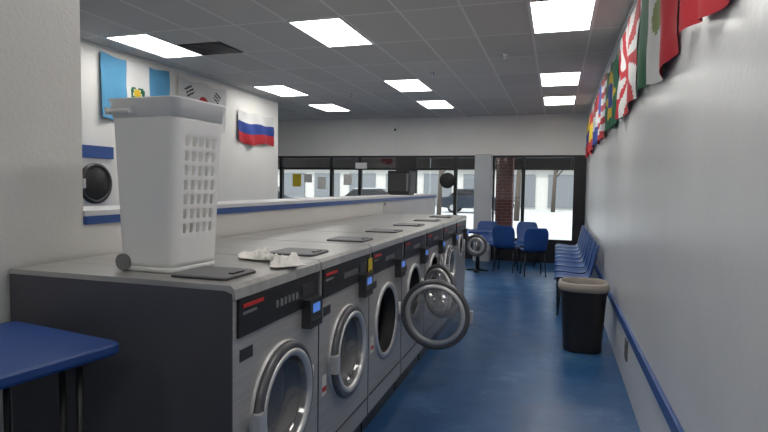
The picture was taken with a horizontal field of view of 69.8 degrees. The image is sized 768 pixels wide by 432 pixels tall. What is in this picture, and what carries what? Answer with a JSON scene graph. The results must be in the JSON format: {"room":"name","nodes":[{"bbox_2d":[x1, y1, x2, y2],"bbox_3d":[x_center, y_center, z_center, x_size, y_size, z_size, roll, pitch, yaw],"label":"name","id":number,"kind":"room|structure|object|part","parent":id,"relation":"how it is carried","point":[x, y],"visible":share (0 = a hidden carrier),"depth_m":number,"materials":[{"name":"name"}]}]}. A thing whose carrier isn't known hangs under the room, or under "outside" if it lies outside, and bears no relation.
{"room":"laundry","nodes":[
{"label":"laundry","id":0,"kind":"room"},
{"bbox_2d":[0,0,83,431],"bbox_3d":[-2.354,-0.021,0.245,0.360,3.050,5.060,2,3,17],"label":"wall","id":1,"kind":"structure","parent":0,"point":[41,180],"depth_m":2.37,"materials":[{"name":"white paint"}]},
{"bbox_2d":[80,42,277,204],"bbox_3d":[-3.039,-0.396,6.842,0.200,3.050,6.740,2,3,17],"label":"wall","id":2,"kind":"structure","parent":0,"point":[246,172],"depth_m":8.46,"materials":[{"name":"paint"}]},
{"bbox_2d":[101,51,169,119],"bbox_3d":[-2.942,-1.447,6.579,0.046,0.780,1.120,2,3,17],"label":"flag","id":3,"kind":"object","parent":2,"relation":"attached to","point":[120,78],"visible":0.6,"depth_m":6.42,"materials":[{"name":"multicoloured fabric"}]},
{"bbox_2d":[80,39,278,101],"bbox_3d":[-2.943,-1.898,6.630,0.020,0.025,6.940,2,3,17],"label":"trim","id":4,"kind":"structure","parent":2,"relation":"attached to","point":[81,40],"depth_m":7.08,"materials":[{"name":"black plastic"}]},
{"bbox_2d":[178,76,225,132],"bbox_3d":[-2.559,-1.529,7.809,0.051,0.700,1.100,2,3,17],"label":"flag","id":5,"kind":"object","parent":2,"relation":"attached to","point":[198,91],"visible":0.38,"depth_m":7.80,"materials":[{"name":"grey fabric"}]},
{"bbox_2d":[238,109,273,146],"bbox_3d":[-2.122,-1.440,9.198,0.052,0.540,1.120,2,3,17],"label":"flag","id":6,"kind":"object","parent":2,"relation":"attached to","point":[254,129],"visible":1,"depth_m":9.16,"materials":[{"name":"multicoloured fabric"}]},
{"bbox_2d":[83,197,434,257],"bbox_3d":[-0.421,0.495,6.485,0.360,1.385,7.940,2,3,17],"label":"half wall","id":7,"kind":"structure","parent":0,"point":[105,238],"depth_m":4.37,"materials":[{"name":"white paint"}]},
{"bbox_2d":[83,194,435,215],"bbox_3d":[-0.412,-0.210,6.457,0.392,0.025,7.960,2,3,17],"label":"trim","id":8,"kind":"structure","parent":7,"relation":"attached to","point":[111,209],"depth_m":4.40,"materials":[{"name":"white plastic"}]},
{"bbox_2d":[388,171,415,194],"bbox_3d":[0.281,-0.516,8.591,0.345,0.370,0.407,2,3,17],"label":"equipment box","id":9,"kind":"object","parent":8,"relation":"on","point":[399,182],"visible":0.99,"depth_m":8.41,"materials":[{"name":"black plastic"}]},
{"bbox_2d":[83,195,436,224],"bbox_3d":[-0.400,-0.177,6.455,0.380,0.039,7.960,2,3,17],"label":"trim","id":10,"kind":"structure","parent":7,"relation":"attached to","point":[87,220],"depth_m":4.28,"materials":[{"name":"blue paint"}]},
{"bbox_2d":[80,0,633,120],"bbox_3d":[-1.734,-1.882,5.066,7.960,0.150,15.200,2,3,17],"label":"ceiling","id":11,"kind":"structure","parent":0,"point":[464,42],"depth_m":6.08,"materials":[{"name":"tile"}]},
{"bbox_2d":[103,33,203,57],"bbox_3d":[-2.502,-1.867,6.063,0.530,0.012,0.962,2,3,17],"label":"ceiling light","id":12,"kind":"object","parent":11,"relation":"in","point":[146,42],"depth_m":6.00,"materials":[{"name":"white plastic"}]},
{"bbox_2d":[179,41,243,54],"bbox_3d":[-1.918,-1.860,6.130,0.518,0.016,0.475,2,3,17],"label":"ceiling vent","id":13,"kind":"object","parent":11,"relation":"in","point":[207,48],"visible":1,"depth_m":6.08,"materials":[{"name":"black plastic"}]},
{"bbox_2d":[252,85,309,96],"bbox_3d":[-1.632,-2.008,8.836,0.530,0.012,0.962,2,3,17],"label":"ceiling light","id":14,"kind":"object","parent":11,"relation":"in","point":[280,90],"depth_m":8.78,"materials":[{"name":"white plastic"}]},
{"bbox_2d":[307,103,350,111],"bbox_3d":[-1.051,-2.102,10.685,0.530,0.012,0.962,2,3,17],"label":"ceiling light","id":15,"kind":"object","parent":11,"relation":"in","point":[331,107],"depth_m":10.63,"materials":[{"name":"white plastic"}]},
{"bbox_2d":[287,16,373,47],"bbox_3d":[-0.499,-1.804,5.437,0.530,0.012,0.962,2,3,17],"label":"ceiling light","id":16,"kind":"object","parent":11,"relation":"in","point":[329,31],"depth_m":5.37,"materials":[{"name":"white plastic"}]},
{"bbox_2d":[382,78,432,91],"bbox_3d":[0.372,-1.945,8.211,0.530,0.012,0.962,2,3,17],"label":"ceiling light","id":17,"kind":"object","parent":11,"relation":"in","point":[402,85],"depth_m":8.17,"materials":[{"name":"white plastic"}]},
{"bbox_2d":[416,100,454,108],"bbox_3d":[0.952,-2.039,10.059,0.530,0.012,0.962,2,3,17],"label":"ceiling light","id":18,"kind":"object","parent":11,"relation":"in","point":[429,104],"depth_m":10.03,"materials":[{"name":"white plastic"}]},
{"bbox_2d":[543,95,576,104],"bbox_3d":[3.004,-1.975,9.419,0.530,0.012,0.962,2,3,17],"label":"ceiling light","id":19,"kind":"object","parent":11,"relation":"in","point":[571,99],"depth_m":9.38,"materials":[{"name":"white plastic"}]},
{"bbox_2d":[539,71,581,86],"bbox_3d":[2.423,-1.881,7.570,0.530,0.012,0.962,2,3,17],"label":"ceiling light","id":20,"kind":"object","parent":11,"relation":"in","point":[569,78],"depth_m":7.51,"materials":[{"name":"white plastic"}]},
{"bbox_2d":[528,0,597,33],"bbox_3d":[1.553,-1.740,4.797,0.530,0.012,0.962,2,3,17],"label":"ceiling light","id":21,"kind":"object","parent":11,"relation":"in","point":[546,16],"depth_m":4.76,"materials":[{"name":"white plastic"}]},
{"bbox_2d":[383,201,385,212],"bbox_3d":[0.009,-0.126,7.179,0.010,0.160,0.100,2,3,17],"label":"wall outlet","id":22,"kind":"object","parent":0,"point":[384,203],"depth_m":7.16,"materials":[{"name":"white plastic"}]},
{"bbox_2d":[278,158,573,169],"bbox_3d":[0.737,-1.814,15.600,32.000,0.980,0.150,2,3,17],"label":"fascia","id":23,"kind":"object","parent":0,"point":[463,163],"depth_m":15.36,"materials":[{"name":"black metal"}]},
{"bbox_2d":[278,115,587,155],"bbox_3d":[0.408,-1.759,12.270,7.760,0.830,0.200,2,3,17],"label":"wall","id":24,"kind":"structure","parent":0,"point":[551,134],"depth_m":11.94,"materials":[{"name":"paint"}]},
{"bbox_2d":[278,156,280,198],"bbox_3d":[-2.791,-0.545,13.325,0.700,1.800,0.100,2,3,17],"label":"window","id":25,"kind":"structure","parent":24,"relation":"in","point":[279,168],"depth_m":13.16,"materials":[{"name":"black metal"}]},
{"bbox_2d":[281,156,330,198],"bbox_3d":[-1.837,-0.515,13.027,1.300,1.800,0.100,2,3,17],"label":"window","id":26,"kind":"structure","parent":24,"relation":"in","point":[283,168],"depth_m":13.01,"materials":[{"name":"black metal"}]},
{"bbox_2d":[293,174,300,186],"bbox_3d":[-2.067,-0.851,13.062,0.220,0.300,0.020,2,3,17],"label":"poster","id":27,"kind":"object","parent":26,"relation":"attached to","point":[296,177],"visible":1,"depth_m":13.05,"materials":[{"name":"yellow paper"}]},
{"bbox_2d":[304,174,311,181],"bbox_3d":[-1.790,-0.892,12.972,0.200,0.200,0.020,2,3,17],"label":"poster","id":28,"kind":"object","parent":26,"relation":"attached to","point":[307,177],"visible":1,"depth_m":12.96,"materials":[{"name":"white paper"}]},
{"bbox_2d":[318,177,325,188],"bbox_3d":[-1.457,-0.772,12.874,0.200,0.280,0.020,2,3,17],"label":"poster","id":29,"kind":"object","parent":26,"relation":"attached to","point":[321,180],"visible":1,"depth_m":12.86,"materials":[{"name":"white paper"}]},
{"bbox_2d":[331,156,359,196],"bbox_3d":[-0.882,-0.486,12.729,0.700,1.800,0.100,2,3,17],"label":"window","id":30,"kind":"structure","parent":24,"relation":"in","point":[332,157],"depth_m":12.70,"materials":[{"name":"black metal"}]},
{"bbox_2d":[343,174,351,184],"bbox_3d":[-0.836,-0.838,12.676,0.200,0.250,0.020,2,3,17],"label":"poster","id":31,"kind":"object","parent":30,"relation":"attached to","point":[347,177],"visible":1,"depth_m":12.66,"materials":[{"name":"white paper"}]},
{"bbox_2d":[359,156,397,195],"bbox_3d":[-0.119,-0.462,12.491,0.900,1.800,0.100,2,3,17],"label":"window","id":32,"kind":"structure","parent":24,"relation":"in","point":[361,157],"depth_m":12.45,"materials":[{"name":"black metal"}]},
{"bbox_2d":[355,163,366,168],"bbox_3d":[-0.516,-1.144,12.494,0.260,0.130,0.055,2,3,17],"label":"number sign","id":33,"kind":"object","parent":32,"relation":"attached to","point":[357,165],"visible":1,"depth_m":12.47,"materials":[{"name":"white plastic"}]},
{"bbox_2d":[394,125,398,155],"bbox_3d":[0.268,-1.667,12.101,0.070,0.660,0.215,2,3,17],"label":"security camera","id":34,"kind":"object","parent":24,"relation":"attached to","point":[396,126],"visible":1,"depth_m":12.18,"materials":[{"name":"white plastic"}]},
{"bbox_2d":[398,156,414,170],"bbox_3d":[0.501,-0.442,12.297,0.400,1.800,0.100,2,3,17],"label":"trim","id":35,"kind":"structure","parent":24,"relation":"attached to","point":[405,163],"depth_m":12.21,"materials":[{"name":"black"}]},
{"bbox_2d":[278,113,586,121],"bbox_3d":[0.466,-2.153,12.116,7.540,0.025,0.020,2,3,17],"label":"trim","id":36,"kind":"structure","parent":24,"relation":"attached to","point":[575,113],"depth_m":11.88,"materials":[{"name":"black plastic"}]},
{"bbox_2d":[415,156,455,214],"bbox_3d":[1.121,-0.423,12.103,0.900,1.800,0.100,2,3,17],"label":"window","id":37,"kind":"structure","parent":24,"relation":"in","point":[416,157],"depth_m":12.00,"materials":[{"name":"black metal"}]},
{"bbox_2d":[439,173,454,187],"bbox_3d":[1.373,-0.771,11.936,0.340,0.340,0.025,2,3,17],"label":"sign","id":38,"kind":"object","parent":37,"relation":"attached to","point":[447,180],"visible":1,"depth_m":11.92,"materials":[{"name":"black plastic"}]},
{"bbox_2d":[454,155,474,214],"bbox_3d":[1.779,-0.402,11.898,0.480,1.800,0.100,2,3,17],"label":"window","id":39,"kind":"structure","parent":24,"relation":"in","point":[460,156],"depth_m":11.90,"materials":[{"name":"black metal"}]},
{"bbox_2d":[492,155,523,240],"bbox_3d":[2.614,-0.376,11.637,0.630,1.800,0.100,2,3,17],"label":"window","id":40,"kind":"structure","parent":24,"relation":"in","point":[494,156],"depth_m":11.57,"materials":[{"name":"black"}]},
{"bbox_2d":[465,240,581,262],"bbox_3d":[0.374,0.662,12.404,7.760,0.420,0.160,2,3,17],"label":"sill","id":41,"kind":"structure","parent":24,"relation":"attached to","point":[505,255],"depth_m":11.53,"materials":[{"name":"black metal"}]},
{"bbox_2d":[522,155,575,243],"bbox_3d":[3.406,-0.351,11.390,1.030,1.800,0.100,2,3,17],"label":"window","id":42,"kind":"structure","parent":24,"relation":"in","point":[525,156],"depth_m":11.29,"materials":[{"name":"black metal"}]},
{"bbox_2d":[573,155,586,243],"bbox_3d":[3.996,-0.334,11.216,0.200,1.800,0.160,2,3,17],"label":"trim","id":43,"kind":"structure","parent":24,"relation":"attached to","point":[581,161],"depth_m":11.13,"materials":[{"name":"black"}]},
{"bbox_2d":[473,154,492,261],"bbox_3d":[2.077,-0.170,11.564,0.340,2.220,0.300,2,3,17],"label":"pillar","id":44,"kind":"structure","parent":0,"point":[483,174],"depth_m":11.41,"materials":[{"name":"white paint"}]},
{"bbox_2d":[363,259,640,431],"bbox_3d":[-1.793,1.290,5.193,7.960,0.100,15.100,2,3,17],"label":"floor","id":45,"kind":"structure","parent":0,"point":[511,370],"depth_m":4.52,"materials":[{"name":"blue paint"}]},
{"bbox_2d":[0,321,118,431],"bbox_3d":[-1.319,0.934,1.794,0.620,1.000,0.600,2,4,26],"label":"folding table","id":46,"kind":"object","parent":45,"relation":"on","point":[28,352],"visible":1,"depth_m":1.84,"materials":[{"name":"blue plastic"}]},
{"bbox_2d":[82,144,113,205],"bbox_3d":[-3.241,0.233,5.558,0.204,1.930,1.230,2,3,17],"label":"dryer","id":47,"kind":"object","parent":45,"relation":"on","point":[96,160],"visible":0.21,"depth_m":5.85,"materials":[{"name":"white metal"}]},
{"bbox_2d":[9,252,322,431],"bbox_3d":[-0.905,0.798,2.468,1.096,1.208,0.745,2,3,17],"label":"washing machine","id":48,"kind":"object","parent":45,"relation":"on","point":[231,344],"visible":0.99,"depth_m":2.11,"materials":[{"name":"grey metal"}]},
{"bbox_2d":[105,95,225,272],"bbox_3d":[-0.907,-0.128,2.318,0.362,0.690,0.345,2,3,20],"label":"laundry hamper","id":49,"kind":"object","parent":48,"relation":"on","point":[168,147],"visible":0.99,"depth_m":2.20,"materials":[{"name":"white plastic"}]},
{"bbox_2d":[237,247,307,267],"bbox_3d":[-0.546,0.176,2.546,0.176,0.055,0.502,-2,4,-38],"label":"crumpled cloth","id":50,"kind":"object","parent":48,"relation":"on","point":[293,260],"visible":1,"depth_m":2.45,"materials":[{"name":"white fabric"}]},
{"bbox_2d":[215,237,372,431],"bbox_3d":[-0.680,0.762,3.183,1.096,1.208,0.745,2,3,17],"label":"washing machine","id":51,"kind":"object","parent":45,"relation":"on","point":[345,281],"visible":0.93,"depth_m":3.01,"materials":[{"name":"silver metal"}]},
{"bbox_2d":[368,258,372,271],"bbox_3d":[-0.082,0.316,3.332,0.004,0.120,0.070,2,3,17],"label":"notice","id":52,"kind":"object","parent":51,"relation":"attached to","point":[370,260],"visible":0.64,"depth_m":3.33,"materials":[{"name":"yellow paper"}]},
{"bbox_2d":[223,229,472,431],"bbox_3d":[-0.220,0.733,3.824,1.592,1.208,0.745,2,3,17],"label":"washing machine","id":53,"kind":"object","parent":45,"relation":"on","point":[388,263],"visible":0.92,"depth_m":3.84,"materials":[{"name":"silver metal"}]},
{"bbox_2d":[279,224,460,390],"bbox_3d":[-0.071,0.694,4.562,1.434,1.208,0.745,2,3,17],"label":"washing machine","id":54,"kind":"object","parent":45,"relation":"on","point":[414,249],"visible":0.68,"depth_m":4.48,"materials":[{"name":"silver metal"}]},
{"bbox_2d":[316,219,444,360],"bbox_3d":[0.031,0.654,5.315,1.177,1.208,0.745,2,3,17],"label":"washing machine","id":55,"kind":"object","parent":45,"relation":"on","point":[435,241],"visible":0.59,"depth_m":5.14,"materials":[{"name":"silver metal"}]},
{"bbox_2d":[350,216,457,338],"bbox_3d":[0.217,0.617,6.042,1.096,1.208,0.745,2,3,17],"label":"washing machine","id":56,"kind":"object","parent":45,"relation":"on","point":[450,235],"visible":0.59,"depth_m":5.85,"materials":[{"name":"silver metal"}]},
{"bbox_2d":[370,213,488,320],"bbox_3d":[0.569,0.584,6.717,1.363,1.208,0.745,2,3,17],"label":"washing machine","id":57,"kind":"object","parent":45,"relation":"on","point":[461,229],"visible":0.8,"depth_m":6.65,"materials":[{"name":"silver metal"}]},
{"bbox_2d":[466,229,491,272],"bbox_3d":[1.738,0.640,10.191,0.440,0.745,0.600,2,3,17],"label":"cafe table","id":58,"kind":"object","parent":45,"relation":"on","point":[472,231],"visible":0.84,"depth_m":10.16,"materials":[{"name":"blue laminate"}]},
{"bbox_2d":[474,221,497,266],"bbox_3d":[2.040,0.546,10.952,0.455,0.861,0.515,2,3,15],"label":"chair","id":59,"kind":"object","parent":45,"relation":"on","point":[486,225],"visible":0.43,"depth_m":11.13,"materials":[{"name":"blue plastic"}]},
{"bbox_2d":[492,225,520,272],"bbox_3d":[2.251,0.593,10.163,0.455,0.861,0.515,2,4,27],"label":"chair","id":60,"kind":"object","parent":45,"relation":"on","point":[503,236],"visible":0.99,"depth_m":9.98,"materials":[{"name":"blue plastic"}]},
{"bbox_3d":[2.255,0.807,10.189,0.390,0.432,0.412,2,4,27],"label":"frame","id":61,"kind":"part","parent":60,"relation":"part of","materials":[{"name":"black plastic"}]},
{"bbox_2d":[514,222,537,267],"bbox_3d":[2.817,0.559,10.918,0.455,0.861,0.515,2,3,19],"label":"chair","id":62,"kind":"object","parent":45,"relation":"on","point":[521,226],"visible":0.51,"depth_m":11.10,"materials":[{"name":"blue plastic"}]},
{"bbox_3d":[2.809,0.774,10.915,0.390,0.432,0.412,2,3,19],"label":"frame","id":63,"kind":"part","parent":62,"relation":"part of","materials":[{"name":"black plastic"}]},
{"bbox_2d":[519,228,548,277],"bbox_3d":[2.631,0.625,9.678,0.455,0.861,0.515,1,3,3],"label":"chair","id":64,"kind":"object","parent":45,"relation":"on","point":[535,239],"visible":1,"depth_m":9.47,"materials":[{"name":"blue plastic"}]},
{"bbox_3d":[2.629,0.839,9.706,0.390,0.432,0.412,1,3,3],"label":"frame","id":65,"kind":"part","parent":64,"relation":"part of","materials":[{"name":"black plastic"}]},
{"bbox_2d":[555,225,584,247],"bbox_3d":[3.482,0.601,10.334,0.515,0.861,0.455,2,3,17],"label":"chair","id":66,"kind":"object","parent":45,"relation":"on","point":[577,244],"visible":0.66,"depth_m":10.41,"materials":[{"name":"blue plastic"}]},
{"bbox_2d":[555,227,585,250],"bbox_3d":[3.323,0.626,9.828,0.515,0.861,0.455,2,3,17],"label":"chair","id":67,"kind":"object","parent":45,"relation":"on","point":[584,228],"visible":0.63,"depth_m":9.90,"materials":[{"name":"blue plastic"}]},
{"bbox_2d":[555,229,587,279],"bbox_3d":[3.165,0.652,9.323,0.515,0.861,0.455,2,3,17],"label":"chair","id":68,"kind":"object","parent":45,"relation":"on","point":[586,230],"visible":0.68,"depth_m":9.39,"materials":[{"name":"blue plastic"}]},
{"bbox_2d":[555,231,589,284],"bbox_3d":[3.006,0.678,8.818,0.515,0.861,0.455,2,3,17],"label":"chair","id":69,"kind":"object","parent":45,"relation":"on","point":[578,256],"visible":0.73,"depth_m":8.89,"materials":[{"name":"blue plastic"}]},
{"bbox_2d":[555,234,591,290],"bbox_3d":[2.848,0.704,8.313,0.515,0.861,0.455,2,3,17],"label":"chair","id":70,"kind":"object","parent":45,"relation":"on","point":[564,259],"visible":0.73,"depth_m":8.38,"materials":[{"name":"blue plastic"}]},
{"bbox_2d":[554,237,593,297],"bbox_3d":[2.689,0.729,7.808,0.515,0.861,0.455,2,3,17],"label":"chair","id":71,"kind":"object","parent":45,"relation":"on","point":[558,263],"visible":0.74,"depth_m":7.88,"materials":[{"name":"blue plastic"}]},
{"bbox_2d":[554,240,596,305],"bbox_3d":[2.530,0.755,7.303,0.515,0.861,0.455,2,3,17],"label":"chair","id":72,"kind":"object","parent":45,"relation":"on","point":[557,268],"visible":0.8,"depth_m":7.36,"materials":[{"name":"blue plastic"}]},
{"bbox_2d":[554,244,599,315],"bbox_3d":[2.372,0.781,6.798,0.515,0.861,0.455,2,3,17],"label":"chair","id":73,"kind":"object","parent":45,"relation":"on","point":[588,274],"visible":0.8,"depth_m":6.85,"materials":[{"name":"blue plastic"}]},
{"bbox_3d":[2.354,0.995,6.814,0.412,0.432,0.390,2,3,17],"label":"frame","id":74,"kind":"part","parent":73,"relation":"part of","materials":[{"name":"black plastic"}]},
{"bbox_2d":[558,277,609,353],"bbox_3d":[1.915,0.953,5.303,0.468,0.665,0.468,2,3,17],"label":"trash can","id":75,"kind":"object","parent":45,"relation":"on","point":[583,300],"visible":1,"depth_m":5.13,"materials":[{"name":"black plastic"}]},
{"bbox_2d":[584,0,767,431],"bbox_3d":[1.946,-0.169,3.998,0.200,3.050,15.200,2,3,17],"label":"wall","id":76,"kind":"structure","parent":0,"point":[676,198],"depth_m":2.32,"materials":[{"name":"paint"}]},
{"bbox_2d":[585,117,589,157],"bbox_3d":[3.773,-1.427,10.181,0.051,0.690,1.000,2,3,17],"label":"flag","id":77,"kind":"object","parent":76,"relation":"attached to","point":[587,154],"visible":0.85,"depth_m":10.07,"materials":[{"name":"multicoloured fabric"}]},
{"bbox_2d":[588,110,593,153],"bbox_3d":[3.442,-1.383,9.133,0.045,0.710,1.000,2,3,17],"label":"flag","id":78,"kind":"object","parent":76,"relation":"attached to","point":[590,148],"visible":0.89,"depth_m":9.13,"materials":[{"name":"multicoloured fabric"}]},
{"bbox_2d":[592,93,598,147],"bbox_3d":[3.115,-1.385,8.081,0.053,0.720,1.000,2,3,17],"label":"flag","id":79,"kind":"object","parent":76,"relation":"attached to","point":[596,104],"visible":0.94,"depth_m":8.03,"materials":[{"name":"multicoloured fabric"}]},
{"bbox_2d":[597,73,606,143],"bbox_3d":[2.779,-1.340,7.008,0.052,0.780,1.050,2,3,17],"label":"flag","id":80,"kind":"object","parent":76,"relation":"attached to","point":[602,93],"visible":0.99,"depth_m":6.94,"materials":[{"name":"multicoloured fabric"}]},
{"bbox_2d":[604,55,617,134],"bbox_3d":[2.419,-1.262,5.866,0.049,0.720,1.150,2,3,17],"label":"flag","id":81,"kind":"object","parent":76,"relation":"attached to","point":[612,77],"visible":0.99,"depth_m":5.79,"materials":[{"name":"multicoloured fabric"}]},
{"bbox_2d":[587,0,636,114],"bbox_3d":[1.862,-1.682,3.947,0.020,0.025,14.800,2,3,17],"label":"trim","id":82,"kind":"structure","parent":76,"relation":"attached to","point":[634,1],"depth_m":5.71,"materials":[{"name":"white plastic"}]},
{"bbox_2d":[624,338,627,361],"bbox_3d":[1.885,1.041,4.288,0.016,0.160,0.120,2,3,17],"label":"wall outlet","id":83,"kind":"object","parent":76,"relation":"attached to","point":[626,340],"visible":1,"depth_m":4.24,"materials":[{"name":"grey plastic"}]},
{"bbox_2d":[615,0,640,118],"bbox_3d":[1.989,-1.218,4.508,0.052,0.770,1.400,2,3,17],"label":"flag","id":84,"kind":"object","parent":76,"relation":"attached to","point":[627,86],"visible":0.98,"depth_m":4.35,"materials":[{"name":"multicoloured fabric"}]},
{"bbox_2d":[594,262,683,431],"bbox_3d":[1.825,0.884,4.089,0.022,0.075,14.800,2,3,17],"label":"trim","id":85,"kind":"structure","parent":76,"relation":"attached to","point":[670,417],"depth_m":3.21,"materials":[{"name":"blue paint"}]},
{"bbox_2d":[637,0,678,93],"bbox_3d":[1.591,-1.167,3.219,0.051,0.800,1.160,2,3,17],"label":"flag","id":86,"kind":"object","parent":76,"relation":"attached to","point":[658,39],"visible":1,"depth_m":3.22,"materials":[{"name":"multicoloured fabric"}]},
{"bbox_2d":[679,0,728,32],"bbox_3d":[1.202,-1.104,1.980,0.048,0.740,1.000,2,3,17],"label":"flag","id":87,"kind":"object","parent":76,"relation":"attached to","point":[691,12],"visible":1,"depth_m":2.31,"materials":[{"name":"red fabric"}]},
{"label":"outside","id":88,"kind":"structure","parent":0,"visible":0},
{"bbox_2d":[435,207,572,239],"bbox_3d":[12.243,-0.341,39.163,120.000,0.100,58.000,2,3,17],"label":"ground","id":89,"kind":"structure","parent":88,"point":[558,223],"depth_m":27.61,"materials":[{"name":"white snow"}]},
{"bbox_2d":[278,186,310,198],"bbox_3d":[-5.408,-0.766,27.893,4.510,1.500,1.820,2,3,17],"label":"parked car","id":90,"kind":"object","parent":89,"relation":"on","point":[288,193],"visible":0.03,"depth_m":27.63,"materials":[{"name":"grey paint"}]},
{"bbox_2d":[345,188,388,195],"bbox_3d":[-0.078,-0.542,25.182,4.510,1.500,1.820,1,3,12],"label":"parked car","id":91,"kind":"object","parent":89,"relation":"on","point":[365,191],"visible":0.03,"depth_m":24.53,"materials":[{"name":"grey paint"}]},
{"bbox_2d":[278,170,573,209],"bbox_3d":[6.563,-3.618,45.816,75.000,5.550,8.400,2,3,17],"label":"building","id":92,"kind":"structure","parent":89,"relation":"on","point":[538,183],"depth_m":42.56,"materials":[{"name":"grey"}]},
{"bbox_2d":[436,170,445,214],"bbox_3d":[3.164,-2.339,30.366,2.431,4.716,2.120,2,3,17],"label":"street tree","id":93,"kind":"object","parent":89,"relation":"on","point":[439,196],"visible":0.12,"depth_m":30.36,"materials":[{"name":"brown plant"}]},
{"bbox_2d":[442,189,514,212],"bbox_3d":[5.776,-0.937,33.817,4.510,1.500,1.820,2,3,17],"label":"parked car","id":94,"kind":"object","parent":89,"relation":"on","point":[465,197],"visible":0.38,"depth_m":33.28,"materials":[{"name":"grey paint"}]},
{"bbox_2d":[513,170,521,220],"bbox_3d":[6.465,-2.062,26.195,2.431,4.716,2.120,2,3,17],"label":"street tree","id":95,"kind":"object","parent":89,"relation":"on","point":[518,177],"visible":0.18,"depth_m":26.19,"materials":[{"name":"brown plant"}]},
{"bbox_2d":[551,170,562,211],"bbox_3d":[11.282,-2.548,36.201,2.431,4.716,2.120,2,3,17],"label":"street tree","id":96,"kind":"object","parent":89,"relation":"on","point":[555,175],"visible":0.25,"depth_m":36.18,"materials":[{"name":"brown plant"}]},
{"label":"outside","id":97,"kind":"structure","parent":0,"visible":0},
{"bbox_3d":[3.987,0.924,12.857,40.000,0.048,2.800,2,3,17],"label":"sidewalk","id":98,"kind":"object","parent":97,"visible":0},
{"bbox_2d":[495,158,514,226],"bbox_3d":[2.858,-0.355,13.041,0.380,2.450,0.400,2,3,17],"label":"brick column","id":99,"kind":"structure","parent":98,"relation":"on","point":[504,166],"depth_m":12.84,"materials":[{"name":"red brick"}]}
]}

